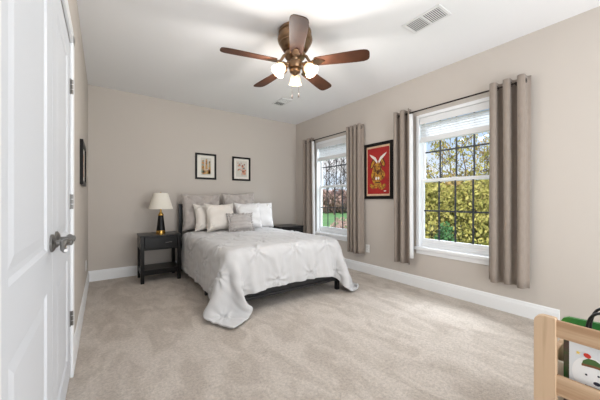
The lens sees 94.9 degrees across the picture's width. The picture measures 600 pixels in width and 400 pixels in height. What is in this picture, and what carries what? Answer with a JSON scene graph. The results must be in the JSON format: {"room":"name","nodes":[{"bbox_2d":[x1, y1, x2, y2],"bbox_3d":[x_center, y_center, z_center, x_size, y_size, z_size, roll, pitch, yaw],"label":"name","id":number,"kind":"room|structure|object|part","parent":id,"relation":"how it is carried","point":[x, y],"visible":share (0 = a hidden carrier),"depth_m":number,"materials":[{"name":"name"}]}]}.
{"room":"bedroom","nodes":[
{"label":"bedroom","id":0,"kind":"room"},
{"bbox_2d":[61,0,87,333],"bbox_3d":[-0.992,-0.220,1.006,0.120,2.580,6.290,0,0,-36],"label":"wall","id":1,"kind":"structure","parent":0,"point":[80,75],"depth_m":2.31,"materials":[{"name":"beige paint"}]},
{"bbox_2d":[1,0,72,399],"bbox_3d":[-0.743,0.058,0.788,0.102,2.000,0.758,0,0,-36],"label":"door","id":2,"kind":"structure","parent":1,"relation":"in","point":[28,242],"depth_m":0.72,"materials":[{"name":"white paint"}]},
{"bbox_3d":[-0.942,0.165,1.054,0.016,0.068,0.068,0,0,-36],"label":"handle","id":3,"kind":"part","parent":2,"relation":"part of","materials":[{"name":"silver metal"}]},
{"bbox_3d":[-0.891,0.170,1.036,0.054,0.046,0.115,0,0,-36],"label":"lever","id":4,"kind":"part","parent":2,"relation":"part of","materials":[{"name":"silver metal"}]},
{"bbox_2d":[0,0,73,399],"bbox_3d":[-0.954,0.028,1.070,0.016,2.085,1.590,0,0,-36],"label":"trim","id":5,"kind":"structure","parent":1,"relation":"attached to","point":[65,4],"depth_m":1.65,"materials":[{"name":"white paint"}]},
{"bbox_2d":[52,0,75,399],"bbox_3d":[-1.169,0.058,1.384,0.102,2.000,0.700,0,0,-36],"label":"door","id":6,"kind":"structure","parent":1,"relation":"in","point":[62,200],"depth_m":1.31,"materials":[{"name":"white paint"}]},
{"bbox_3d":[-1.015,0.165,1.155,0.016,0.068,0.068,0,0,-36],"label":"handle","id":7,"kind":"part","parent":6,"relation":"part of","materials":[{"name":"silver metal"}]},
{"bbox_3d":[-1.015,0.170,1.210,0.054,0.046,0.115,0,0,-36],"label":"lever","id":8,"kind":"part","parent":6,"relation":"part of","materials":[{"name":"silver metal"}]},
{"bbox_2d":[74,272,88,370],"bbox_3d":[-2.087,1.000,2.656,0.016,0.140,2.299,0,0,-36],"label":"baseboard","id":9,"kind":"structure","parent":1,"relation":"attached to","point":[77,334],"depth_m":2.20,"materials":[{"name":"white paint"}]},
{"bbox_2d":[80,139,85,186],"bbox_3d":[-2.002,-0.327,2.546,0.023,0.383,0.530,0,0,-36],"label":"framed picture","id":10,"kind":"object","parent":1,"relation":"attached to","point":[82,144],"visible":1,"depth_m":2.33,"materials":[{"name":"black wood"}]},
{"bbox_2d":[88,85,295,270],"bbox_3d":[-1.452,-0.220,4.616,3.568,2.580,0.120,0,0,-36],"label":"wall","id":11,"kind":"structure","parent":0,"point":[140,146],"depth_m":4.07,"materials":[{"name":"beige paint"}]},
{"bbox_2d":[88,261,176,281],"bbox_3d":[-1.420,1.000,4.555,3.308,0.140,0.016,0,0,-36],"label":"baseboard","id":12,"kind":"structure","parent":11,"relation":"attached to","point":[112,273],"depth_m":3.75,"materials":[{"name":"white paint"}]},
{"bbox_2d":[195,152,215,179],"bbox_3d":[-1.528,-0.544,4.474,0.337,0.419,0.021,0,0,-36],"label":"framed picture","id":13,"kind":"object","parent":11,"relation":"attached to","point":[205,164],"visible":1,"depth_m":4.47,"materials":[{"name":"black wood"}]},
{"bbox_2d":[201,157,210,174],"bbox_3d":[-1.526,-0.545,4.476,0.170,0.280,0.002,0,0,-36],"label":"print","id":14,"kind":"object","parent":13,"relation":"attached to","point":[205,161],"depth_m":4.47,"materials":[{"name":"paper"}]},
{"bbox_2d":[232,156,250,180],"bbox_3d":[-1.027,-0.544,4.832,0.338,0.412,0.021,0,0,-36],"label":"framed picture","id":15,"kind":"object","parent":11,"relation":"attached to","point":[241,166],"visible":1,"depth_m":4.83,"materials":[{"name":"black wood"}]},
{"bbox_2d":[236,161,246,176],"bbox_3d":[-1.026,-0.545,4.834,0.200,0.280,0.002,0,0,-36],"label":"print","id":16,"kind":"object","parent":15,"relation":"attached to","point":[241,166],"depth_m":4.83,"materials":[{"name":"paper"}]},
{"bbox_2d":[65,268,559,399],"bbox_3d":[0.411,1.120,2.008,3.568,0.100,6.530,0,0,-36],"label":"floor","id":17,"kind":"structure","parent":0,"point":[382,339],"depth_m":2.04,"materials":[{"name":"beige carpet"}]},
{"bbox_2d":[137,231,180,284],"bbox_3d":[-1.930,0.764,3.775,0.489,0.612,0.433,0,0,-36],"label":"nightstand","id":18,"kind":"object","parent":17,"relation":"on","point":[148,241],"visible":0.98,"depth_m":3.67,"materials":[{"name":"black paint"}]},
{"bbox_3d":[-2.221,0.775,3.807,0.042,0.590,0.042,0,0,-36],"label":"leg","id":19,"kind":"part","parent":18,"relation":"part of","materials":[{"name":"black paint"}]},
{"bbox_3d":[-2.007,0.775,3.508,0.042,0.590,0.042,0,0,-36],"label":"leg","id":20,"kind":"part","parent":18,"relation":"part of","materials":[{"name":"black paint"}]},
{"bbox_2d":[138,262,176,275],"bbox_3d":[-1.937,0.938,3.784,0.465,0.065,0.390,0,0,-36],"label":"shelf","id":21,"kind":"object","parent":18,"relation":"attached to","point":[165,267],"depth_m":3.69,"materials":[{"name":"black paint"}]},
{"bbox_2d":[148,192,172,233],"bbox_3d":[-1.917,0.174,3.792,0.307,0.567,0.307,0,0,-36],"label":"table lamp","id":22,"kind":"object","parent":18,"relation":"on","point":[160,200],"visible":0.99,"depth_m":3.73,"materials":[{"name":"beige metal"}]},
{"bbox_3d":[-1.917,0.013,3.792,0.307,0.217,0.307,0,0,-36],"label":"lamp shade","id":23,"kind":"part","parent":22,"relation":"part of","materials":[{"name":"white fabric"}]},
{"bbox_3d":[-1.825,0.559,3.628,0.387,0.150,0.018,0,0,-36],"label":"drawer","id":24,"kind":"part","parent":18,"relation":"part of","materials":[{"name":"black paint"}]},
{"bbox_3d":[-1.867,0.775,4.060,0.042,0.590,0.042,0,0,-36],"label":"leg","id":25,"kind":"part","parent":18,"relation":"part of","materials":[{"name":"black paint"}]},
{"bbox_3d":[-1.653,0.775,3.761,0.042,0.590,0.042,0,0,-36],"label":"leg","id":26,"kind":"part","parent":18,"relation":"part of","materials":[{"name":"black paint"}]},
{"bbox_2d":[178,204,339,300],"bbox_3d":[-0.671,0.565,3.726,1.404,1.010,2.028,0,0,-36],"label":"bed","id":27,"kind":"object","parent":17,"relation":"on","point":[308,282],"visible":0.16,"depth_m":3.00,"materials":[{"name":"black wood"}]},
{"bbox_3d":[-1.798,0.590,4.138,0.048,0.960,0.048,0,0,-36],"label":"headboard post","id":28,"kind":"part","parent":27,"relation":"part of","materials":[{"name":"black wood"}]},
{"bbox_3d":[-1.247,0.265,4.532,1.400,0.410,0.045,0,0,-36],"label":"headboard rail","id":29,"kind":"part","parent":27,"relation":"part of","materials":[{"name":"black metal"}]},
{"bbox_2d":[181,227,358,327],"bbox_3d":[-0.552,0.750,3.507,1.834,0.628,1.995,0,0,-39],"label":"comforter","id":30,"kind":"object","parent":27,"relation":"on","point":[229,266],"visible":0.96,"depth_m":2.86,"materials":[{"name":"white fabric"}]},
{"bbox_2d":[193,204,224,231],"bbox_3d":[-1.333,0.257,4.075,0.475,0.398,0.193,0,0,-43],"label":"bed pillow","id":31,"kind":"object","parent":30,"relation":"on","point":[200,211],"visible":0.44,"depth_m":3.95,"materials":[{"name":"beige fabric"}]},
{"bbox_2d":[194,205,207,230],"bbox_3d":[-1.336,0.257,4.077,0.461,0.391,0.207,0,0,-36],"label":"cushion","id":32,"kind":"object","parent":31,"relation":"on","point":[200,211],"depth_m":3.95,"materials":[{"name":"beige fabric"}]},
{"bbox_2d":[204,203,232,231],"bbox_3d":[-1.151,0.250,4.022,0.457,0.404,0.226,0,0,-40],"label":"square pillow","id":33,"kind":"object","parent":30,"relation":"on","point":[217,219],"visible":0.84,"depth_m":3.93,"materials":[{"name":"beige fabric"}]},
{"bbox_2d":[226,212,254,231],"bbox_3d":[-0.858,0.325,4.023,0.424,0.283,0.177,0,0,-36],"label":"lumbar pillow","id":34,"kind":"object","parent":30,"relation":"on","point":[238,222],"visible":1,"depth_m":3.98,"materials":[{"name":"grey fabric"}]},
{"bbox_2d":[234,203,262,227],"bbox_3d":[-0.792,0.247,4.284,0.433,0.411,0.230,0,0,-36],"label":"square pillow","id":35,"kind":"object","parent":30,"relation":"on","point":[240,208],"visible":0.59,"depth_m":4.26,"materials":[{"name":"white fabric"}]},
{"bbox_2d":[246,203,273,226],"bbox_3d":[-0.661,0.249,4.574,0.450,0.406,0.178,0,0,-28],"label":"bed pillow","id":36,"kind":"object","parent":30,"relation":"on","point":[265,209],"visible":0.55,"depth_m":4.57,"materials":[{"name":"white fabric"}]},
{"bbox_3d":[-0.097,0.873,2.923,1.340,0.105,0.030,0,0,-36],"label":"foot rail","id":37,"kind":"part","parent":27,"relation":"part of","materials":[{"name":"black metal"}]},
{"bbox_3d":[0.444,0.945,3.314,0.045,0.250,0.045,0,0,-36],"label":"leg","id":38,"kind":"part","parent":27,"relation":"part of","materials":[{"name":"black wood"}]},
{"bbox_3d":[-0.669,0.669,3.723,1.320,0.348,1.927,0,0,-36],"label":"mattress","id":39,"kind":"object","parent":27,"relation":"on","visible":0},
{"bbox_2d":[181,194,219,230],"bbox_3d":[-1.482,0.179,4.181,0.588,0.545,0.222,0,0,-36],"label":"euro sham","id":40,"kind":"object","parent":39,"relation":"on","point":[189,216],"visible":0.49,"depth_m":4.04,"materials":[{"name":"beige fabric"}]},
{"bbox_2d":[221,192,253,213],"bbox_3d":[-0.988,0.166,4.541,0.583,0.593,0.216,0,0,-36],"label":"euro sham","id":41,"kind":"object","parent":39,"relation":"on","point":[249,197],"visible":0.35,"depth_m":4.49,"materials":[{"name":"beige fabric"}]},
{"bbox_2d":[273,224,303,232],"bbox_3d":[-0.248,0.764,4.976,0.490,0.612,0.433,0,0,-36],"label":"nightstand","id":42,"kind":"object","parent":17,"relation":"on","point":[294,227],"visible":0.27,"depth_m":4.88,"materials":[{"name":"black paint"}]},
{"bbox_3d":[-0.143,0.559,4.830,0.388,0.150,0.018,0,0,-36],"label":"drawer","id":43,"kind":"part","parent":42,"relation":"part of","materials":[{"name":"black paint"}]},
{"bbox_2d":[534,314,599,399],"bbox_3d":[1.421,0.769,0.859,0.410,0.602,0.986,0,0,-36],"label":"bin","id":44,"kind":"object","parent":17,"relation":"on","point":[548,384],"visible":0.88,"depth_m":1.09,"materials":[{"name":"brown wood"}]},
{"bbox_3d":[0.999,0.769,1.121,0.028,0.602,0.069,0,0,-36],"label":"post","id":45,"kind":"part","parent":44,"relation":"part of","materials":[{"name":"brown wood"}]},
{"bbox_2d":[558,360,563,399],"bbox_3d":[1.139,0.784,1.066,0.012,0.229,0.213,0,0,-36],"label":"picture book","id":46,"kind":"object","parent":44,"relation":"on","point":[560,363],"visible":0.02,"depth_m":1.14,"materials":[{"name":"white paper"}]},
{"bbox_3d":[1.153,0.830,1.233,0.353,0.360,0.020,0,0,-36],"label":"panel","id":47,"kind":"part","parent":44,"relation":"part of","materials":[{"name":"brown wood"}]},
{"bbox_2d":[564,340,568,399],"bbox_3d":[1.142,0.725,1.029,0.014,0.348,0.229,0,0,-36],"label":"picture book","id":48,"kind":"object","parent":44,"relation":"on","point":[566,342],"visible":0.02,"depth_m":1.11,"materials":[{"name":"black paper"}]},
{"bbox_3d":[1.268,0.731,0.744,0.018,0.078,0.876,0,0,-36],"label":"rail","id":49,"kind":"part","parent":44,"relation":"part of","materials":[{"name":"brown wood"}]},
{"bbox_3d":[1.268,0.509,0.744,0.018,0.066,0.876,0,0,-36],"label":"rail","id":50,"kind":"part","parent":44,"relation":"part of","materials":[{"name":"brown wood"}]},
{"bbox_2d":[561,316,599,330],"bbox_3d":[1.458,0.722,1.073,0.020,0.354,0.652,0,0,-36],"label":"board","id":51,"kind":"object","parent":44,"relation":"on","point":[581,322],"visible":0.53,"depth_m":1.28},
{"bbox_2d":[569,341,599,389],"bbox_3d":[1.140,0.725,0.997,0.018,0.348,0.239,0,0,-36],"label":"picture book","id":52,"kind":"object","parent":44,"relation":"on","point":[584,361],"visible":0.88,"depth_m":1.05,"materials":[{"name":"white paper"}]},
{"bbox_2d":[585,308,599,328],"bbox_3d":[1.264,0.672,1.087,0.120,0.454,0.240,0,0,-36],"label":"bag","id":53,"kind":"object","parent":44,"relation":"on","point":[589,322],"visible":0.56,"depth_m":1.12,"materials":[{"name":"black fabric"}]},
{"bbox_2d":[77,0,599,124],"bbox_3d":[0.411,-1.560,2.008,3.568,0.100,6.530,0,0,-36],"label":"ceiling","id":54,"kind":"structure","parent":0,"point":[163,49],"depth_m":2.61,"materials":[{"name":"white paint"}]},
{"bbox_2d":[272,98,292,105],"bbox_3d":[-0.279,-1.506,4.244,0.190,0.008,0.310,0,0,-36],"label":"ceiling vent","id":55,"kind":"object","parent":54,"relation":"in","point":[281,102],"visible":1,"depth_m":4.24,"materials":[{"name":"white metal"}]},
{"bbox_2d":[220,14,369,98],"bbox_3d":[-0.076,-1.207,2.481,1.242,0.604,1.211,0,0,-36],"label":"ceiling fan","id":56,"kind":"object","parent":54,"relation":"hanging from","point":[294,36],"visible":1,"depth_m":2.37,"materials":[{"name":"brown wood"}]},
{"bbox_3d":[-0.425,-1.213,2.304,0.471,0.035,0.138,0,0,-22],"label":"blade","id":57,"kind":"part","parent":56,"relation":"part of","materials":[{"name":"brown wood"}]},
{"bbox_3d":[-0.312,-1.213,2.768,0.148,0.035,0.474,0,0,-36],"label":"blade","id":58,"kind":"part","parent":56,"relation":"part of","materials":[{"name":"brown wood"}]},
{"bbox_3d":[-0.183,-1.126,2.378,0.124,0.124,0.126,0,0,-36],"label":"lamp shade","id":59,"kind":"part","parent":56,"relation":"part of","materials":[{"name":"white glass"}]},
{"bbox_3d":[-0.042,-1.126,2.622,0.121,0.124,0.124,0,0,-36],"label":"lamp shade","id":60,"kind":"part","parent":56,"relation":"part of","materials":[{"name":"white glass"}]},
{"bbox_3d":[-0.017,-1.213,2.047,0.138,0.035,0.471,0,0,-4],"label":"blade","id":61,"kind":"part","parent":56,"relation":"part of","materials":[{"name":"brown wood"}]},
{"bbox_3d":[0.099,-1.126,2.379,0.121,0.124,0.124,0,0,-36],"label":"lamp shade","id":62,"kind":"part","parent":56,"relation":"part of","materials":[{"name":"white glass"}]},
{"bbox_3d":[0.174,-1.213,2.804,0.138,0.035,0.471,0,0,32],"label":"blade","id":63,"kind":"part","parent":56,"relation":"part of","materials":[{"name":"brown wood"}]},
{"bbox_3d":[0.354,-1.213,2.357,0.471,0.035,0.138,0,0,14],"label":"blade","id":64,"kind":"part","parent":56,"relation":"part of","materials":[{"name":"brown wood"}]},
{"bbox_2d":[402,4,451,33],"bbox_3d":[1.055,-1.506,2.308,0.200,0.008,0.330,0,0,-36],"label":"ceiling vent","id":65,"kind":"object","parent":54,"relation":"in","point":[438,12],"visible":1,"depth_m":2.29,"materials":[{"name":"white metal"}]},
{"bbox_2d":[296,6,599,322],"bbox_3d":[1.806,-0.220,3.005,0.140,2.580,6.290,0,0,-36],"label":"wall","id":66,"kind":"structure","parent":0,"point":[562,58],"depth_m":2.42,"materials":[{"name":"beige paint"}]},
{"bbox_2d":[310,130,349,142],"bbox_3d":[0.552,-1.065,4.554,0.100,0.060,1.262,0,0,-36],"label":"curtain rod","id":67,"kind":"object","parent":66,"relation":"attached to","point":[349,130],"visible":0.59,"depth_m":4.58,"materials":[{"name":"brown metal"}]},
{"bbox_2d":[303,137,314,233],"bbox_3d":[0.178,-0.163,5.014,0.110,1.904,0.308,0,0,-36],"label":"curtain","id":68,"kind":"object","parent":67,"relation":"hanging from","point":[308,147],"visible":0.95,"depth_m":4.99,"materials":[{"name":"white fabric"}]},
{"bbox_2d":[346,123,364,253],"bbox_3d":[0.814,-0.163,4.128,0.103,1.904,0.318,0,0,-36],"label":"curtain","id":69,"kind":"object","parent":67,"relation":"hanging from","point":[354,137],"visible":1,"depth_m":4.07,"materials":[{"name":"beige fabric"}]},
{"bbox_2d":[315,135,346,240],"bbox_3d":[0.578,-0.190,4.659,0.135,1.689,0.900,0,0,-36],"label":"window","id":70,"kind":"structure","parent":66,"relation":"in","point":[336,233],"depth_m":4.85,"materials":[{"name":"white plastic"}]},
{"bbox_3d":[0.558,0.587,4.644,0.085,0.037,0.900,0,0,-36],"label":"sill","id":71,"kind":"part","parent":70,"relation":"part of","materials":[{"name":"white paint"}]},
{"bbox_2d":[318,138,345,160],"bbox_3d":[0.565,-0.844,4.650,0.055,0.297,0.780,0,0,-36],"label":"window blind","id":72,"kind":"object","parent":70,"relation":"attached to","point":[338,152],"visible":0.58,"depth_m":4.64,"materials":[{"name":"white"}]},
{"bbox_3d":[0.566,-0.724,4.650,0.046,0.057,0.768,0,0,-36],"label":"rail","id":73,"kind":"part","parent":72,"relation":"part of","materials":[{"name":"white plastic"}]},
{"bbox_3d":[0.599,0.133,4.674,0.026,0.775,0.790,0,0,-36],"label":"sash","id":74,"kind":"part","parent":70,"relation":"part of","materials":[{"name":"white plastic"}]},
{"bbox_3d":[0.621,-0.605,4.689,0.026,0.780,0.790,0,0,-36],"label":"sash","id":75,"kind":"part","parent":70,"relation":"part of","materials":[{"name":"white plastic"}]},
{"bbox_2d":[366,244,369,252],"bbox_3d":[0.987,0.707,4.023,0.010,0.116,0.072,0,0,-36],"label":"wall outlet","id":76,"kind":"object","parent":66,"relation":"attached to","point":[367,245],"visible":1,"depth_m":4.01,"materials":[{"name":"white plastic"}]},
{"bbox_2d":[364,140,392,198],"bbox_3d":[1.091,-0.409,3.861,0.025,0.789,0.491,0,0,-36],"label":"framed painting","id":77,"kind":"object","parent":66,"relation":"attached to","point":[378,157],"visible":0.98,"depth_m":3.85,"materials":[{"name":"black wood"}]},
{"bbox_2d":[414,97,488,264],"bbox_3d":[1.717,-0.190,3.064,0.135,1.689,0.900,0,0,-36],"label":"window","id":78,"kind":"structure","parent":66,"relation":"in","point":[473,253],"depth_m":3.18,"materials":[{"name":"white plastic"}]},
{"bbox_3d":[1.697,0.587,3.050,0.085,0.037,0.900,0,0,-36],"label":"sill","id":79,"kind":"part","parent":78,"relation":"part of","materials":[{"name":"white paint"}]},
{"bbox_3d":[1.760,-0.605,3.095,0.026,0.780,0.790,0,0,-36],"label":"sash","id":80,"kind":"part","parent":78,"relation":"part of","materials":[{"name":"white plastic"}]},
{"bbox_2d":[420,101,488,142],"bbox_3d":[1.704,-0.844,3.055,0.055,0.297,0.780,0,0,-36],"label":"window blind","id":81,"kind":"object","parent":78,"relation":"attached to","point":[459,129],"visible":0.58,"depth_m":3.02,"materials":[{"name":"white plastic"}]},
{"bbox_3d":[1.705,-0.724,3.055,0.046,0.057,0.768,0,0,-36],"label":"rail","id":82,"kind":"part","parent":81,"relation":"part of","materials":[{"name":"white plastic"}]},
{"bbox_3d":[1.738,0.133,3.079,0.026,0.775,0.790,0,0,-36],"label":"sash","id":83,"kind":"part","parent":78,"relation":"part of","materials":[{"name":"white plastic"}]},
{"bbox_2d":[345,258,559,319],"bbox_3d":[1.058,1.000,3.917,0.016,0.140,3.904,0,0,-36],"label":"baseboard","id":84,"kind":"structure","parent":66,"relation":"attached to","point":[506,304],"depth_m":2.96,"materials":[{"name":"white paint"}]},
{"bbox_2d":[398,80,526,116],"bbox_3d":[1.662,-1.065,3.000,0.100,0.060,1.302,0,0,-36],"label":"curtain rod","id":85,"kind":"object","parent":66,"relation":"attached to","point":[515,83],"visible":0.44,"depth_m":2.93,"materials":[{"name":"brown metal"}]},
{"bbox_2d":[393,108,413,264],"bbox_3d":[1.306,-0.163,3.439,0.104,1.904,0.252,0,0,-36],"label":"curtain","id":86,"kind":"object","parent":85,"relation":"hanging from","point":[402,125],"visible":0.99,"depth_m":3.43,"materials":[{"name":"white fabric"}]},
{"bbox_2d":[489,74,531,288],"bbox_3d":[1.929,-0.163,2.565,0.103,1.904,0.332,0,0,-36],"label":"curtain","id":87,"kind":"object","parent":85,"relation":"hanging from","point":[509,105],"visible":1,"depth_m":2.54,"materials":[{"name":"beige fabric"}]},
{"label":"outside","id":88,"kind":"structure","parent":0,"visible":0},
{"bbox_2d":[323,212,346,226],"bbox_3d":[25.633,2.370,52.107,94.000,0.200,135.000,0,0,-36],"label":"lawn","id":89,"kind":"structure","parent":88,"point":[329,218],"depth_m":35.73,"materials":[{"name":"green plant"}]},
{"bbox_2d":[323,150,338,213],"bbox_3d":[5.175,-4.574,45.810,7.606,13.723,5.050,0,0,16],"label":"bare tree","id":90,"kind":"object","parent":89,"relation":"on","point":[333,150],"visible":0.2,"depth_m":45.77,"materials":[{"name":"grey plant"}]},
{"bbox_2d":[323,157,345,214],"bbox_3d":[5.417,-3.364,42.407,6.948,11.297,7.114,0,0,23],"label":"bare tree","id":91,"kind":"object","parent":89,"relation":"on","point":[331,171],"visible":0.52,"depth_m":42.93,"materials":[{"name":"grey plant"}]},
{"bbox_2d":[323,145,345,213],"bbox_3d":[7.066,-4.979,45.162,7.805,14.521,5.988,0,0,-23],"label":"bare tree","id":92,"kind":"object","parent":89,"relation":"on","point":[341,145],"visible":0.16,"depth_m":44.99,"materials":[{"name":"grey plant"}]},
{"bbox_2d":[323,190,346,212],"bbox_3d":[5.280,0.250,48.976,6.229,4.237,6.246,0,0,-36],"label":"shrub","id":93,"kind":"object","parent":89,"relation":"on","point":[329,210],"visible":0.52,"depth_m":47.59,"materials":[{"name":"brown plant"}]},
{"bbox_2d":[330,217,346,228],"bbox_3d":[2.467,1.670,16.988,1.234,1.271,1.220,0,0,-36],"label":"shrub","id":94,"kind":"object","parent":89,"relation":"on","point":[337,222],"visible":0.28,"depth_m":16.95,"materials":[{"name":"brown plant"}]},
{"bbox_2d":[330,159,346,193],"bbox_3d":[7.317,-4.080,43.931,6.556,12.709,6.339,0,0,26],"label":"bare tree","id":95,"kind":"object","parent":89,"relation":"on","point":[339,159],"visible":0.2,"depth_m":43.84,"materials":[{"name":"grey plant"}]},
{"bbox_2d":[336,190,346,212],"bbox_3d":[8.381,0.280,49.984,6.195,4.354,6.080,0,0,-36],"label":"shrub","id":96,"kind":"object","parent":89,"relation":"on","point":[344,193],"visible":0.14,"depth_m":48.48,"materials":[{"name":"brown plant"}]},
{"bbox_2d":[336,218,346,228],"bbox_3d":[2.579,1.642,15.500,1.256,1.283,1.222,0,0,-36],"label":"shrub","id":97,"kind":"object","parent":89,"relation":"on","point":[340,221],"visible":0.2,"depth_m":15.41,"materials":[{"name":"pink plant"}]},
{"bbox_2d":[426,157,434,178],"bbox_3d":[6.237,-0.012,13.614,1.805,4.570,2.021,0,0,-36],"label":"slender tree","id":98,"kind":"object","parent":89,"relation":"on","point":[427,172],"visible":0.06,"depth_m":13.51,"materials":[{"name":"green plant"}]},
{"bbox_2d":[425,182,445,238],"bbox_3d":[4.484,0.714,10.502,2.250,3.146,2.258,0,0,-36],"label":"shrub","id":99,"kind":"object","parent":89,"relation":"on","point":[426,184],"visible":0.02,"depth_m":9.77,"materials":[{"name":"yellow plant"}]},
{"bbox_2d":[426,123,455,185],"bbox_3d":[5.884,-0.585,11.606,1.917,5.713,1.473,0,0,22],"label":"slender tree","id":100,"kind":"object","parent":89,"relation":"on","point":[436,145],"visible":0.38,"depth_m":11.52,"materials":[{"name":"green plant"}]},
{"bbox_2d":[433,221,456,241],"bbox_3d":[4.537,1.464,8.613,0.671,1.617,0.658,0,0,-36],"label":"shrub","id":101,"kind":"object","parent":89,"relation":"on","point":[446,236],"visible":0.35,"depth_m":8.52,"materials":[{"name":"green plant"}]},
{"bbox_2d":[425,182,471,242],"bbox_3d":[4.795,0.826,9.600,2.077,2.960,2.028,0,0,-36],"label":"shrub","id":102,"kind":"object","parent":89,"relation":"on","point":[434,202],"visible":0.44,"depth_m":9.10,"materials":[{"name":"yellow plant"}]},
{"bbox_2d":[429,172,471,196],"bbox_3d":[6.715,0.510,12.507,2.621,3.540,2.619,0,0,-30],"label":"shrub","id":103,"kind":"object","parent":89,"relation":"on","point":[446,182],"visible":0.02,"depth_m":12.19,"materials":[{"name":"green plant"}]},
{"bbox_2d":[431,117,470,184],"bbox_3d":[6.912,-0.820,12.560,1.810,6.184,2.176,0,0,-36],"label":"slender tree","id":104,"kind":"object","parent":89,"relation":"on","point":[452,117],"visible":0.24,"depth_m":12.69,"materials":[{"name":"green plant"}]},
{"bbox_2d":[429,175,486,241],"bbox_3d":[6.081,0.667,10.611,2.282,3.216,2.244,0,0,-36],"label":"shrub","id":105,"kind":"object","parent":89,"relation":"on","point":[449,182],"visible":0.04,"depth_m":10.25,"materials":[{"name":"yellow plant"}]},
{"bbox_2d":[441,113,482,189],"bbox_3d":[6.363,-0.710,10.981,2.155,5.974,1.664,0,0,-36],"label":"slender tree","id":106,"kind":"object","parent":89,"relation":"on","point":[467,138],"visible":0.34,"depth_m":11.15,"materials":[{"name":"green plant"}]},
{"bbox_2d":[444,174,488,245],"bbox_3d":[6.064,0.700,9.380,2.143,3.166,2.139,0,0,-36],"label":"shrub","id":107,"kind":"object","parent":89,"relation":"on","point":[477,193],"visible":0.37,"depth_m":9.00,"materials":[{"name":"yellow plant"}]},
{"bbox_2d":[452,170,487,197],"bbox_3d":[7.892,0.430,12.816,2.654,3.804,2.654,0,0,-36],"label":"shrub","id":108,"kind":"object","parent":89,"relation":"on","point":[466,170],"visible":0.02,"depth_m":12.57,"materials":[{"name":"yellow plant"}]},
{"bbox_2d":[459,134,488,182],"bbox_3d":[8.139,-0.926,13.189,1.841,6.407,1.816,0,0,16],"label":"slender tree","id":109,"kind":"object","parent":89,"relation":"on","point":[475,134],"visible":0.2,"depth_m":12.99,"materials":[{"name":"grey plant"}]},
{"bbox_2d":[462,134,488,183],"bbox_3d":[7.641,-0.336,11.527,1.942,5.219,2.070,0,0,4],"label":"slender tree","id":110,"kind":"object","parent":89,"relation":"on","point":[484,153],"visible":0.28,"depth_m":11.56,"materials":[{"name":"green plant"}]},
{"bbox_2d":[468,179,488,244],"bbox_3d":[7.332,0.626,10.204,2.291,3.322,2.279,0,0,-36],"label":"shrub","id":111,"kind":"object","parent":89,"relation":"on","point":[483,179],"visible":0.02,"depth_m":10.11,"materials":[{"name":"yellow plant"}]},
{"bbox_2d":[476,133,488,172],"bbox_3d":[8.896,-0.698,12.630,2.239,5.946,2.047,0,0,-36],"label":"slender tree","id":112,"kind":"object","parent":89,"relation":"on","point":[487,133],"visible":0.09,"depth_m":12.78,"materials":[{"name":"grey plant"}]}
]}

